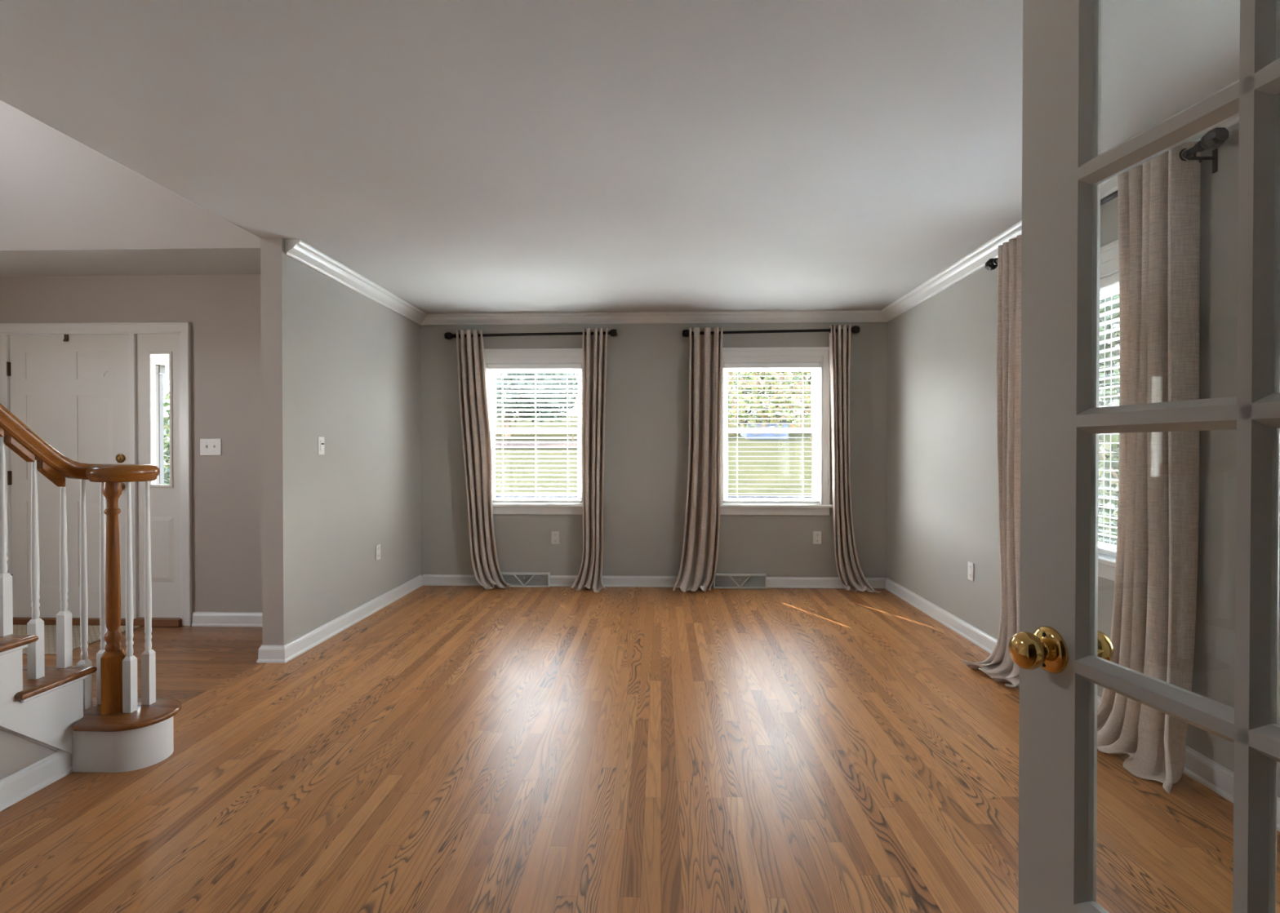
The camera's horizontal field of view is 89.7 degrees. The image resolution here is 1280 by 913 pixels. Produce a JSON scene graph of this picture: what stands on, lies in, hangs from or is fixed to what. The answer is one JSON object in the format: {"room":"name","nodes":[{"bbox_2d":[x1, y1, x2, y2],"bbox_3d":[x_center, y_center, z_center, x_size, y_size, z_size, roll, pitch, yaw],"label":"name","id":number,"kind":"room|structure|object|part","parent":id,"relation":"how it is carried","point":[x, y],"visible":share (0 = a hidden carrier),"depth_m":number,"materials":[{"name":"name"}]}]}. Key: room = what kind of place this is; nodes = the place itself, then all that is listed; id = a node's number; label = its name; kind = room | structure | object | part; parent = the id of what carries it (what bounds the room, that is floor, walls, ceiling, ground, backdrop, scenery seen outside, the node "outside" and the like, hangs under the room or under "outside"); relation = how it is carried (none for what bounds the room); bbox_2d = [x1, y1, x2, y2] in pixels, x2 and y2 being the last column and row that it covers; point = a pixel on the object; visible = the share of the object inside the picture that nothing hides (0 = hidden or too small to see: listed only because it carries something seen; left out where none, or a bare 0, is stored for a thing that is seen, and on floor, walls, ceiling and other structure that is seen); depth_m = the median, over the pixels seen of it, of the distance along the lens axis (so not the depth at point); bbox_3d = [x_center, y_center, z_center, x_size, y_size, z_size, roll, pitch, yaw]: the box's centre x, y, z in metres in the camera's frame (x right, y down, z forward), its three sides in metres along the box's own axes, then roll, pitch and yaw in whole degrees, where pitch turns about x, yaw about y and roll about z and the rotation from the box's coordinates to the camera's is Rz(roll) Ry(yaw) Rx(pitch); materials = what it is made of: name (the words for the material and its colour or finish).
{"room":"empty living room","nodes":[
{"label":"empty living room","id":0,"kind":"room"},
{"bbox_2d":[0,729,56,780],"bbox_3d":[-2.263,0.231,1.317,0.100,1.956,2.300,0,1,2],"label":"wall","id":1,"kind":"structure","parent":0,"point":[17,753],"depth_m":2.25,"materials":[{"name":"beige paint"}]},
{"bbox_2d":[0,751,72,812],"bbox_3d":[-2.202,1.160,1.329,0.022,0.096,2.310,0,1,2],"label":"baseboard","id":2,"kind":"structure","parent":1,"relation":"attached to","point":[18,786],"depth_m":2.30,"materials":[{"name":"white paint"}]},
{"bbox_2d":[0,100,260,249],"bbox_3d":[-3.783,-2.539,3.975,3.215,2.551,0.120,0,1,2],"label":"wall","id":3,"kind":"structure","parent":0,"point":[57,191],"depth_m":3.91,"materials":[{"name":"beige paint"}]},
{"bbox_2d":[0,274,262,613],"bbox_3d":[-3.853,-0.043,4.594,3.395,2.445,0.170,0,1,2],"label":"wall","id":4,"kind":"structure","parent":0,"point":[223,311],"depth_m":4.48,"materials":[{"name":"beige paint"}]},
{"bbox_2d":[0,322,192,626],"bbox_3d":[-3.996,0.124,4.572,1.754,2.112,0.228,0,1,2],"label":"door","id":5,"kind":"structure","parent":4,"relation":"in","point":[60,389],"depth_m":4.51,"materials":[{"name":"white paint"}]},
{"bbox_3d":[-4.633,0.137,4.565,0.323,1.986,0.044,0,0,2],"label":"sidelight panel","id":6,"kind":"part","parent":5,"relation":"part of","materials":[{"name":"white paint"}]},
{"bbox_3d":[-4.181,-0.638,4.522,0.237,0.164,0.002,0,0,2],"label":"raised panel","id":7,"kind":"part","parent":5,"relation":"part of","materials":[{"name":"white paint"}]},
{"bbox_3d":[-4.181,0.617,4.533,0.237,0.573,0.002,0,0,2],"label":"raised panel","id":8,"kind":"part","parent":5,"relation":"part of","materials":[{"name":"white paint"}]},
{"bbox_3d":[-4.181,-0.135,4.526,0.237,0.558,0.002,0,0,2],"label":"raised panel","id":9,"kind":"part","parent":5,"relation":"part of","materials":[{"name":"white paint"}]},
{"bbox_2d":[62,334,68,341],"bbox_3d":[-4.016,-0.832,4.503,0.025,0.054,0.015,0,1,2],"label":"hanger","id":10,"kind":"object","parent":5,"relation":"attached to","point":[65,336],"visible":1,"depth_m":4.50,"materials":[{"name":"brown metal"}]},
{"bbox_3d":[-3.813,-0.638,4.510,0.237,0.164,0.002,0,0,2],"label":"raised panel","id":11,"kind":"part","parent":5,"relation":"part of","materials":[{"name":"white paint"}]},
{"bbox_3d":[-3.813,-0.135,4.514,0.237,0.558,0.002,0,0,2],"label":"raised panel","id":12,"kind":"part","parent":5,"relation":"part of","materials":[{"name":"white paint"}]},
{"bbox_3d":[-3.813,0.618,4.521,0.237,0.573,0.002,0,0,2],"label":"raised panel","id":13,"kind":"part","parent":5,"relation":"part of","materials":[{"name":"white paint"}]},
{"bbox_3d":[-3.636,0.209,4.477,0.060,0.060,0.062,0,0,2],"label":"knob","id":14,"kind":"part","parent":5,"relation":"part of","materials":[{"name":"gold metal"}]},
{"bbox_3d":[-3.353,1.154,4.566,0.333,0.052,0.215,0,0,2],"label":"sidelight sill","id":15,"kind":"part","parent":5,"relation":"part of","materials":[{"name":"brown wood"}]},
{"bbox_3d":[-3.359,0.138,4.523,0.323,1.986,0.044,0,0,2],"label":"sidelight panel","id":16,"kind":"part","parent":5,"relation":"part of","materials":[{"name":"white paint"}]},
{"bbox_3d":[-3.357,0.651,4.502,0.196,0.460,0.007,0,0,2],"label":"raised panel","id":17,"kind":"part","parent":5,"relation":"part of","materials":[{"name":"white paint"}]},
{"bbox_2d":[200,439,221,455],"bbox_3d":[-2.986,-0.066,4.473,0.150,0.116,0.016,0,1,2],"label":"double light switch","id":18,"kind":"object","parent":4,"relation":"attached to","point":[207,446],"visible":1,"depth_m":4.47,"materials":[{"name":"white plastic"}]},
{"bbox_2d":[191,612,262,626],"bbox_3d":[-2.644,1.133,4.469,0.945,0.096,0.022,0,1,2],"label":"baseboard","id":19,"kind":"structure","parent":4,"relation":"attached to","point":[198,619],"depth_m":4.47,"materials":[{"name":"white paint"}]},
{"bbox_2d":[260,237,421,645],"bbox_3d":[-2.086,-0.044,4.776,0.125,2.445,2.130,0,1,2],"label":"wall","id":20,"kind":"structure","parent":0,"point":[340,366],"depth_m":4.24,"materials":[{"name":"beige paint"}]},
{"bbox_2d":[318,436,324,454],"bbox_3d":[-2.037,-0.069,4.124,0.017,0.116,0.072,0,1,2],"label":"dimmer switch","id":21,"kind":"object","parent":20,"relation":"attached to","point":[321,439],"visible":1,"depth_m":4.11,"materials":[{"name":"white plastic"}]},
{"bbox_2d":[256,574,422,663],"bbox_3d":[-2.087,1.130,4.771,0.169,0.096,2.142,0,1,2],"label":"baseboard","id":22,"kind":"structure","parent":20,"relation":"attached to","point":[289,651],"depth_m":4.22,"materials":[{"name":"white paint"}]},
{"bbox_2d":[284,239,426,324],"bbox_3d":[-1.978,-1.224,4.777,0.090,0.085,2.100,0,1,2],"label":"trim","id":23,"kind":"structure","parent":20,"relation":"attached to","point":[298,250],"depth_m":4.38,"materials":[{"name":"white paint"}]},
{"bbox_2d":[376,544,380,560],"bbox_3d":[-2.013,0.737,4.956,0.009,0.116,0.072,0,1,2],"label":"wall outlet","id":24,"kind":"object","parent":20,"relation":"attached to","point":[378,547],"visible":1,"depth_m":4.95,"materials":[{"name":"white plastic"}]},
{"bbox_2d":[0,0,1239,313],"bbox_3d":[-1.663,-1.375,1.143,8.000,0.280,9.800,0,1,2],"label":"ceiling","id":25,"kind":"structure","parent":0,"point":[453,156],"depth_m":2.44,"materials":[{"name":"paint"}]},
{"bbox_2d":[0,586,1279,912],"bbox_3d":[-1.661,1.269,1.217,8.000,0.120,9.700,0,1,2],"label":"floor","id":26,"kind":"structure","parent":0,"point":[449,749],"depth_m":2.38,"materials":[{"name":"brown wood"}]},
{"bbox_2d":[10,625,139,655],"bbox_3d":[-4.040,1.179,4.166,1.150,0.010,0.610,0,1,2],"label":"door mat","id":27,"kind":"object","parent":26,"relation":"on","point":[50,631],"visible":0.35,"depth_m":4.24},
{"bbox_2d":[0,635,181,773],"bbox_3d":[-2.588,0.351,1.648,1.418,1.710,2.116,0,1,2],"label":"staircase","id":28,"kind":"structure","parent":26,"relation":"on","point":[47,711],"depth_m":2.44,"materials":[{"name":"white paint"}]},
{"bbox_2d":[0,403,159,715],"bbox_3d":[-2.110,-0.081,1.810,0.332,2.191,1.721,0,1,2],"label":"stair railing","id":29,"kind":"object","parent":28,"relation":"on","point":[116,673],"visible":1,"depth_m":2.52,"materials":[{"name":"brown wood"}]},
{"bbox_3d":[-2.182,-0.539,1.809,0.185,1.283,1.721,0,0,2],"label":"handrail","id":30,"kind":"part","parent":29,"relation":"part of","materials":[{"name":"brown wood"}]},
{"bbox_3d":[-2.088,0.551,2.551,0.074,0.914,0.074,0,1,-36],"label":"newel post","id":31,"kind":"part","parent":29,"relation":"part of","materials":[{"name":"brown wood"}]},
{"bbox_2d":[501,572,550,587],"bbox_3d":[-1.036,1.106,5.775,0.452,0.127,0.049,0,1,2],"label":"floor vent","id":32,"kind":"object","parent":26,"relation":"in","point":[517,580],"visible":0.77,"depth_m":5.77,"materials":[{"name":"white metal"}]},
{"bbox_2d":[502,574,547,585],"bbox_3d":[-1.036,1.107,5.774,0.432,0.101,0.017,0,0,2],"label":"grille","id":33,"kind":"object","parent":32,"relation":"attached to","point":[513,580],"depth_m":5.77,"materials":[{"name":"grey metal"}]},
{"bbox_2d":[713,573,766,589],"bbox_3d":[0.886,1.107,5.711,0.466,0.127,0.049,0,1,2],"label":"floor vent","id":34,"kind":"object","parent":26,"relation":"in","point":[740,581],"visible":0.84,"depth_m":5.70,"materials":[{"name":"white metal"}]},
{"bbox_2d":[715,576,764,586],"bbox_3d":[0.885,1.108,5.710,0.446,0.101,0.017,0,0,2],"label":"grille","id":35,"kind":"object","parent":34,"relation":"attached to","point":[720,581],"depth_m":5.70,"materials":[{"name":"grey metal"}]},
{"bbox_2d":[1008,0,1279,912],"bbox_3d":[0.667,0.196,0.570,0.144,2.022,0.873,0,1,-8],"label":"door","id":36,"kind":"structure","parent":26,"relation":"on","point":[1061,655],"depth_m":0.89,"materials":[{"name":"white paint"}]},
{"bbox_3d":[0.566,0.282,0.934,0.044,0.054,0.054,0,1,-8],"label":"knob","id":37,"kind":"part","parent":36,"relation":"part of","materials":[{"name":"gold metal"}]},
{"bbox_3d":[0.664,0.282,0.948,0.044,0.054,0.054,0,1,-8],"label":"knob","id":38,"kind":"part","parent":36,"relation":"part of","materials":[{"name":"gold metal"}]},
{"bbox_2d":[420,322,887,578],"bbox_3d":[0.126,-0.054,5.854,4.475,2.445,0.170,0,1,2],"label":"wall","id":39,"kind":"structure","parent":0,"point":[646,447],"depth_m":5.77,"materials":[{"name":"beige paint"}]},
{"bbox_2d":[444,328,617,339],"bbox_3d":[-0.967,-1.062,5.735,1.539,0.123,0.121,0,1,2],"label":"curtain rod","id":40,"kind":"object","parent":39,"relation":"attached to","point":[448,335],"visible":0.76,"depth_m":5.70,"materials":[{"name":"brown metal"}]},
{"bbox_2d":[455,328,511,590],"bbox_3d":[-1.370,0.022,5.680,0.526,2.288,0.217,0,1,25],"label":"curtain","id":41,"kind":"object","parent":40,"relation":"hanging from","point":[473,404],"visible":1,"depth_m":5.70,"materials":[{"name":"beige fabric"}]},
{"bbox_3d":[-0.968,-1.083,5.706,1.359,0.040,0.025,0,0,2],"label":"rod","id":42,"kind":"part","parent":40,"relation":"part of","materials":[{"name":"brown metal"}]},
{"bbox_2d":[570,328,608,592],"bbox_3d":[-0.434,0.021,5.634,0.323,2.292,0.263,0,1,2],"label":"curtain","id":43,"kind":"object","parent":40,"relation":"hanging from","point":[595,345],"visible":1,"depth_m":5.65,"materials":[{"name":"beige fabric"}]},
{"bbox_2d":[484,348,585,515],"bbox_3d":[-0.952,-0.224,5.865,1.054,1.491,0.215,0,1,2],"label":"window","id":44,"kind":"structure","parent":39,"relation":"in","point":[495,356],"depth_m":5.79,"materials":[{"name":"white paint"}]},
{"bbox_3d":[-0.954,-0.257,5.790,1.014,1.423,0.026,0,0,2],"label":"casing","id":45,"kind":"part","parent":44,"relation":"part of","materials":[{"name":"white paint"}]},
{"bbox_2d":[487,364,582,503],"bbox_3d":[-0.953,-0.208,5.832,0.854,1.257,0.074,0,1,2],"label":"window blind","id":46,"kind":"object","parent":44,"relation":"attached to","point":[490,366],"visible":0.94,"depth_m":5.83,"materials":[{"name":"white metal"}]},
{"bbox_3d":[-0.953,0.409,5.844,0.854,0.022,0.052,0,0,2],"label":"rail","id":47,"kind":"part","parent":46,"relation":"part of","materials":[{"name":"white plastic"}]},
{"bbox_3d":[-0.602,-0.486,5.789,0.012,0.620,0.002,0,0,2],"label":"pull cord","id":48,"kind":"part","parent":46,"relation":"part of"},
{"bbox_3d":[-0.950,-0.528,5.932,0.866,0.623,0.034,0,0,2],"label":"sash","id":49,"kind":"part","parent":44,"relation":"part of","materials":[{"name":"white paint"}]},
{"bbox_3d":[-0.951,0.088,5.901,0.866,0.679,0.034,0,0,2],"label":"sash","id":50,"kind":"part","parent":44,"relation":"part of","materials":[{"name":"white paint"}]},
{"bbox_3d":[-0.952,0.441,5.871,1.054,0.026,0.215,0,0,2],"label":"sill","id":51,"kind":"part","parent":44,"relation":"part of","materials":[{"name":"white paint"}]},
{"bbox_2d":[551,531,559,544],"bbox_3d":[-0.764,0.732,5.801,0.072,0.116,0.009,0,1,2],"label":"wall outlet","id":52,"kind":"object","parent":39,"relation":"attached to","point":[554,535],"visible":1,"depth_m":5.80,"materials":[{"name":"white plastic"}]},
{"bbox_2d":[422,574,885,589],"bbox_3d":[0.100,1.122,5.769,4.152,0.096,0.022,0,1,2],"label":"baseboard","id":53,"kind":"structure","parent":39,"relation":"attached to","point":[427,580],"depth_m":5.77,"materials":[{"name":"white paint"}]},
{"bbox_2d":[421,310,887,324],"bbox_3d":[0.099,-1.232,5.714,4.180,0.085,0.090,0,1,2],"label":"trim","id":54,"kind":"structure","parent":39,"relation":"attached to","point":[847,316],"depth_m":5.71,"materials":[{"name":"white paint"}]},
{"bbox_2d":[682,325,859,337],"bbox_3d":[1.143,-1.074,5.665,1.539,0.128,0.121,0,1,2],"label":"curtain rod","id":55,"kind":"object","parent":39,"relation":"attached to","point":[855,330],"visible":0.82,"depth_m":5.63,"materials":[{"name":"brown metal"}]},
{"bbox_2d":[672,327,723,592],"bbox_3d":[0.500,0.020,5.609,0.442,2.293,0.245,0,1,-1],"label":"curtain","id":56,"kind":"object","parent":55,"relation":"hanging from","point":[699,560],"visible":1,"depth_m":5.62,"materials":[{"name":"beige fabric"}]},
{"bbox_3d":[1.142,-1.094,5.636,1.359,0.046,0.025,0,0,2],"label":"rod","id":57,"kind":"part","parent":55,"relation":"part of","materials":[{"name":"brown metal"}]},
{"bbox_2d":[828,324,880,593],"bbox_3d":[1.855,0.010,5.575,0.420,2.307,0.187,0,1,11],"label":"curtain","id":58,"kind":"object","parent":55,"relation":"hanging from","point":[851,577],"visible":1,"depth_m":5.59,"materials":[{"name":"beige fabric"}]},
{"bbox_2d":[720,346,832,515],"bbox_3d":[1.177,-0.223,5.795,1.054,1.491,0.215,0,1,2],"label":"window","id":59,"kind":"structure","parent":39,"relation":"in","point":[821,483],"depth_m":5.72,"materials":[{"name":"white paint"}]},
{"bbox_3d":[1.179,-0.528,5.862,0.866,0.623,0.034,0,0,2],"label":"sash","id":60,"kind":"part","parent":59,"relation":"part of","materials":[{"name":"white paint"}]},
{"bbox_3d":[1.178,0.089,5.830,0.866,0.679,0.034,0,0,2],"label":"sash","id":61,"kind":"part","parent":59,"relation":"part of","materials":[{"name":"white paint"}]},
{"bbox_2d":[723,362,820,503],"bbox_3d":[1.176,-0.208,5.762,0.854,1.257,0.074,0,1,2],"label":"window blind","id":62,"kind":"object","parent":59,"relation":"attached to","point":[775,365],"visible":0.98,"depth_m":5.75,"materials":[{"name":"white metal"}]},
{"bbox_3d":[1.176,0.410,5.774,0.854,0.022,0.052,0,0,2],"label":"rail","id":63,"kind":"part","parent":62,"relation":"part of","materials":[{"name":"white plastic"}]},
{"bbox_3d":[1.177,0.441,5.801,1.054,0.026,0.215,0,0,2],"label":"sill","id":64,"kind":"part","parent":59,"relation":"part of","materials":[{"name":"white paint"}]},
{"bbox_2d":[813,531,821,544],"bbox_3d":[1.577,0.723,5.723,0.072,0.116,0.009,0,1,2],"label":"wall outlet","id":65,"kind":"object","parent":39,"relation":"attached to","point":[816,535],"visible":1,"depth_m":5.72,"materials":[{"name":"white plastic"}]},
{"bbox_2d":[886,122,1279,798],"bbox_3d":[2.118,-0.011,0.966,0.170,2.445,9.470,0,1,2],"label":"wall","id":66,"kind":"structure","parent":0,"point":[943,517],"depth_m":3.98,"materials":[{"name":"beige paint"}]},
{"bbox_2d":[968,561,973,581],"bbox_3d":[2.134,0.742,4.155,0.009,0.116,0.072,0,1,2],"label":"wall outlet","id":67,"kind":"object","parent":66,"relation":"attached to","point":[971,566],"visible":1,"depth_m":4.15,"materials":[{"name":"white plastic"}]},
{"bbox_2d":[880,116,1239,322],"bbox_3d":[2.051,-1.208,2.853,0.090,0.085,5.680,0,1,2],"label":"trim","id":68,"kind":"structure","parent":66,"relation":"attached to","point":[976,260],"depth_m":4.16,"materials":[{"name":"white paint"}]},
{"bbox_2d":[884,577,1279,832],"bbox_3d":[2.084,1.147,2.868,0.022,0.096,5.670,0,1,2],"label":"baseboard","id":69,"kind":"structure","parent":66,"relation":"attached to","point":[1214,776],"depth_m":3.85,"materials":[{"name":"white paint"}]},
{"bbox_2d":[985,127,1229,270],"bbox_3d":[2.039,-1.084,2.973,0.121,0.106,1.565,0,1,2],"label":"curtain rod","id":70,"kind":"object","parent":66,"relation":"attached to","point":[1213,139],"visible":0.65,"depth_m":2.30,"materials":[{"name":"brown metal"}]},
{"bbox_2d":[961,235,1022,687],"bbox_3d":[1.951,0.015,3.424,0.276,2.340,0.414,0,1,2],"label":"curtain","id":71,"kind":"object","parent":70,"relation":"hanging from","point":[999,666],"visible":0.52,"depth_m":3.43,"materials":[{"name":"beige fabric"}]},
{"bbox_3d":[2.010,-1.106,2.973,0.025,0.024,1.385,0,0,2],"label":"rod","id":72,"kind":"part","parent":70,"relation":"part of","materials":[{"name":"brown metal"}]},
{"bbox_2d":[1097,141,1200,795],"bbox_3d":[1.929,0.024,2.487,0.257,2.341,0.541,0,1,2],"label":"curtain","id":73,"kind":"object","parent":70,"relation":"hanging from","point":[1153,634],"visible":0.8,"depth_m":2.41,"materials":[{"name":"beige fabric"}]},
{"bbox_2d":[1097,239,1119,582],"bbox_3d":[2.161,-0.198,2.959,0.215,1.491,1.054,0,1,2],"label":"window","id":74,"kind":"structure","parent":66,"relation":"in","point":[1109,259],"depth_m":2.86,"materials":[{"name":"white paint"}]},
{"bbox_3d":[2.161,0.466,2.965,0.215,0.026,1.054,0,0,2],"label":"sill","id":75,"kind":"part","parent":74,"relation":"part of","materials":[{"name":"white paint"}]},
{"bbox_3d":[2.194,0.114,2.960,0.034,0.679,0.866,0,0,2],"label":"sash","id":76,"kind":"part","parent":74,"relation":"part of","materials":[{"name":"white paint"}]},
{"bbox_2d":[1097,271,1119,557],"bbox_3d":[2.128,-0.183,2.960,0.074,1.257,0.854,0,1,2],"label":"window blind","id":77,"kind":"object","parent":74,"relation":"attached to","point":[1111,282],"visible":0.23,"depth_m":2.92,"materials":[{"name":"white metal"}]},
{"bbox_3d":[2.135,0.434,2.965,0.052,0.022,0.854,0,0,2],"label":"rail","id":78,"kind":"part","parent":77,"relation":"part of","materials":[{"name":"white plastic"}]},
{"bbox_3d":[2.086,-0.232,2.961,0.026,1.423,1.014,0,0,2],"label":"casing","id":79,"kind":"part","parent":74,"relation":"part of","materials":[{"name":"white paint"}]},
{"bbox_3d":[2.231,-0.502,2.954,0.034,0.623,0.866,0,0,2],"label":"sash","id":80,"kind":"part","parent":74,"relation":"part of","materials":[{"name":"white paint"}]},
{"bbox_3d":[-4.723,-1.188,5.524,5.195,0.120,1.650,0,1,2],"label":"ceiling","id":81,"kind":"structure","parent":0,"visible":0},
{"bbox_2d":[155,355,168,366],"bbox_3d":[-4.849,-1.004,6.155,4.900,0.260,0.160,0,1,2],"label":"trim","id":82,"kind":"structure","parent":81,"relation":"attached to","point":[163,360],"depth_m":6.06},
{"bbox_3d":[-4.723,1.670,5.549,5.195,0.104,1.650,0,1,2],"label":"floor","id":83,"kind":"structure","parent":0,"visible":0},
{"bbox_2d":[155,364,165,484],"bbox_3d":[-4.599,0.366,6.159,0.090,2.500,0.090,0,1,2],"label":"porch post","id":84,"kind":"object","parent":83,"relation":"on","point":[160,370],"visible":0.32,"depth_m":6.13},
{"label":"outside","id":85,"kind":"structure","parent":0,"visible":0},
{"bbox_2d":[495,440,577,446],"bbox_3d":[-7.511,-0.876,45.267,14.000,0.600,6.000,0,1,2],"label":"driveway","id":86,"kind":"structure","parent":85,"point":[496,444],"depth_m":45.10,"materials":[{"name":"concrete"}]},
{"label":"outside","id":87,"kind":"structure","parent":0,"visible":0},
{"bbox_2d":[164,415,1118,533],"bbox_3d":[1.155,-1.926,34.965,180.000,6.580,110.000,0,1,2],"label":"lawn","id":88,"kind":"structure","parent":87,"point":[746,460],"depth_m":33.56,"materials":[{"name":"green plant"}]},
{"bbox_2d":[496,371,577,436],"bbox_3d":[-10.992,-5.465,52.402,12.902,8.402,8.458,0,1,2],"label":"shade tree","id":89,"kind":"object","parent":88,"relation":"on","point":[522,374],"visible":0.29,"depth_m":50.42,"materials":[{"name":"green plant"}]},
{"bbox_2d":[736,409,791,439],"bbox_3d":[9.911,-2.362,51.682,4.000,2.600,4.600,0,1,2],"label":"house","id":90,"kind":"structure","parent":88,"relation":"on","point":[748,436],"depth_m":49.67,"materials":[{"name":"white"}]},
{"bbox_2d":[727,369,811,429],"bbox_3d":[4.092,-1.112,12.921,6.811,5.942,3.819,0,1,5],"label":"flowering tree","id":91,"kind":"object","parent":88,"relation":"on","point":[785,373],"visible":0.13,"depth_m":12.72,"materials":[{"name":"green plant"}]},
{"bbox_2d":[727,369,811,421],"bbox_3d":[13.561,-6.709,57.603,13.886,9.598,8.330,0,1,2],"label":"shade tree","id":92,"kind":"object","parent":88,"relation":"on","point":[794,372],"visible":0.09,"depth_m":55.75,"materials":[{"name":"green plant"}]},
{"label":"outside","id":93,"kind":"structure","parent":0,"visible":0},
{"bbox_2d":[495,495,1111,498],"bbox_3d":[0.723,1.489,21.902,180.000,0.001,4.200,0,1,2],"label":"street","id":94,"kind":"structure","parent":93,"point":[496,496],"depth_m":23.29,"materials":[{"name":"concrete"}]},
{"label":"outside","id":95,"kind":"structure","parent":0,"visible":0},
{"label":"walkway","id":96,"kind":"object","parent":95,"visible":0},
{"bbox_2d":[163,392,169,484],"bbox_3d":[-7.519,0.438,9.960,1.400,2.893,1.802,0,1,-28],"label":"leafy bush","id":97,"kind":"object","parent":96,"relation":"on","point":[166,452],"visible":0.05,"depth_m":9.98,"materials":[{"name":"green plant"}]}
]}

